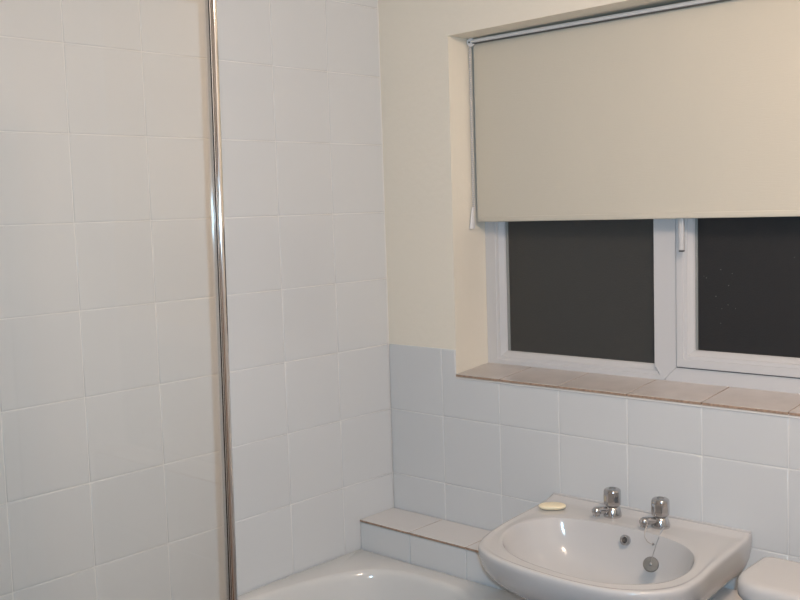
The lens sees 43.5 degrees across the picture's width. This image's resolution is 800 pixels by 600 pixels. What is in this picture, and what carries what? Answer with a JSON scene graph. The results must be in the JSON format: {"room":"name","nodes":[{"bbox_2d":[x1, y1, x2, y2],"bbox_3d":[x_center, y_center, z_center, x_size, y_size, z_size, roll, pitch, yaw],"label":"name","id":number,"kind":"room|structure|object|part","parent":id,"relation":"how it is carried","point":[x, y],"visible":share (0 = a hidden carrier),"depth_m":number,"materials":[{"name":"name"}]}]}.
{"room":"bathroom","nodes":[
{"label":"bathroom","id":0,"kind":"room"},
{"bbox_2d":[0,0,393,599],"bbox_3d":[-1.090,0.226,1.939,0.120,2.400,3.012,3,7,42],"label":"wall","id":1,"kind":"structure","parent":0,"point":[111,463],"depth_m":2.45,"materials":[{"name":"white tile"}]},
{"bbox_2d":[378,0,799,589],"bbox_3d":[1.095,0.134,2.202,2.990,2.400,0.340,3,7,42],"label":"wall","id":2,"kind":"structure","parent":0,"point":[477,454],"depth_m":2.79,"materials":[{"name":"white tile"}]},
{"bbox_2d":[360,508,742,599],"bbox_3d":[0.957,1.019,2.101,2.748,0.664,0.148,3,7,42],"label":"ledge","id":3,"kind":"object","parent":2,"relation":"attached to","point":[443,546],"depth_m":2.80,"materials":[{"name":"white tile"}]},
{"bbox_2d":[478,492,751,599],"bbox_3d":[0.450,0.634,2.286,0.565,0.192,0.494,3,7,42],"label":"washbasin","id":4,"kind":"object","parent":2,"relation":"attached to","point":[568,553],"visible":0.98,"depth_m":2.33,"materials":[{"name":"grey ceramic"}]},
{"bbox_2d":[539,502,565,509],"bbox_3d":[0.387,0.522,2.547,0.069,0.013,0.044,-1,5,4],"label":"soap bar","id":5,"kind":"object","parent":4,"relation":"on","point":[546,505],"visible":1,"depth_m":2.53,"materials":[{"name":"beige"}]},
{"bbox_2d":[592,487,621,518],"bbox_3d":[0.506,0.497,2.462,0.078,0.072,0.044,-4,6,-19],"label":"tap","id":6,"kind":"object","parent":4,"relation":"on","point":[612,495],"visible":1,"depth_m":2.45,"materials":[{"name":"silver metal"}]},
{"bbox_3d":[0.495,0.516,2.460,0.054,0.025,0.024,-4,6,-19],"label":"spout","id":7,"kind":"part","parent":6,"relation":"part of","materials":[{"name":"silver metal"}]},
{"bbox_2d":[643,526,663,571],"bbox_3d":[0.582,0.573,2.318,0.043,0.082,0.098,0,6,23],"label":"plug","id":8,"kind":"object","parent":4,"relation":"hanging from","point":[650,564],"visible":1,"depth_m":2.28,"materials":[{"name":"silver metal"}]},
{"bbox_3d":[0.593,0.565,2.314,0.003,0.059,0.096,2,6,33],"label":"ball chain","id":9,"kind":"part","parent":8,"relation":"part of","materials":[{"name":"silver metal"}]},
{"bbox_2d":[639,496,669,529],"bbox_3d":[0.600,0.503,2.369,0.078,0.072,0.044,-4,6,-19],"label":"tap","id":10,"kind":"object","parent":4,"relation":"on","point":[660,505],"visible":1,"depth_m":2.36,"materials":[{"name":"silver metal"}]},
{"bbox_3d":[0.589,0.522,2.367,0.054,0.025,0.024,-4,6,-19],"label":"spout","id":11,"kind":"part","parent":10,"relation":"part of","materials":[{"name":"silver metal"}]},
{"bbox_2d":[456,362,799,418],"bbox_3d":[0.798,0.229,2.397,1.542,0.028,0.212,3,7,42],"label":"windowsill","id":12,"kind":"structure","parent":2,"relation":"attached to","point":[780,404],"depth_m":2.50,"materials":[{"name":"tile"}]},
{"bbox_2d":[467,0,799,228],"bbox_3d":[0.775,-0.441,2.340,1.534,0.532,0.057,3,7,42],"label":"roller blind","id":13,"kind":"object","parent":2,"relation":"attached to","point":[689,109],"visible":1,"depth_m":2.48,"materials":[{"name":"beige fabric"}]},
{"bbox_3d":[0.202,-0.483,2.834,0.008,0.464,0.004,3,7,42],"label":"bead chain","id":14,"kind":"part","parent":13,"relation":"part of","materials":[{"name":"grey plastic"}]},
{"bbox_3d":[0.774,-0.698,2.310,1.514,0.014,0.047,3,7,42],"label":"head rail","id":15,"kind":"part","parent":13,"relation":"part of","materials":[{"name":"silver metal"}]},
{"bbox_2d":[485,216,799,393],"bbox_3d":[0.824,-0.231,2.399,1.542,0.890,0.102,3,7,42],"label":"window","id":16,"kind":"structure","parent":2,"relation":"in","point":[710,301],"depth_m":2.59,"materials":[{"name":"grey plastic"}]},
{"bbox_3d":[0.482,-0.242,2.721,0.493,0.809,0.006,3,7,42],"label":"glass pane","id":17,"kind":"part","parent":16,"relation":"part of","materials":[{"name":"grey glass"}]},
{"bbox_3d":[0.697,-0.231,2.468,0.018,0.218,0.031,3,7,42],"label":"handle","id":18,"kind":"part","parent":16,"relation":"part of","materials":[{"name":"grey plastic"}]},
{"bbox_3d":[1.029,-0.226,2.226,0.874,0.822,0.061,3,7,42],"label":"sash","id":19,"kind":"part","parent":16,"relation":"part of","materials":[{"name":"grey plastic"}]},
{"bbox_3d":[1.024,-0.225,2.221,0.799,0.745,0.006,3,7,42],"label":"glass pane","id":20,"kind":"part","parent":16,"relation":"part of","materials":[{"name":"black glass"}]},
{"bbox_3d":[0.085,1.516,1.171,2.990,0.100,3.460,3,7,42],"label":"floor","id":21,"kind":"structure","parent":0,"visible":0},
{"bbox_2d":[238,549,525,599],"bbox_3d":[-0.403,1.100,2.158,0.666,0.577,1.608,3,7,42],"label":"bathtub","id":22,"kind":"object","parent":21,"relation":"on","point":[360,574],"visible":0.97,"depth_m":2.73,"materials":[{"name":"white ceramic"}]},
{"bbox_2d":[205,0,237,599],"bbox_3d":[-0.508,0.183,1.536,0.020,1.364,0.635,3,7,42],"label":"screen","id":23,"kind":"object","parent":22,"relation":"on","point":[210,5],"visible":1,"depth_m":1.74,"materials":[{"name":"metal"}]},
{"bbox_2d":[737,557,799,599],"bbox_3d":[0.755,0.978,1.762,0.497,0.820,0.605,3,7,42],"label":"toilet cistern","id":24,"kind":"object","parent":21,"relation":"on","point":[769,578],"visible":1,"depth_m":1.97,"materials":[{"name":"grey ceramic"}]}
]}

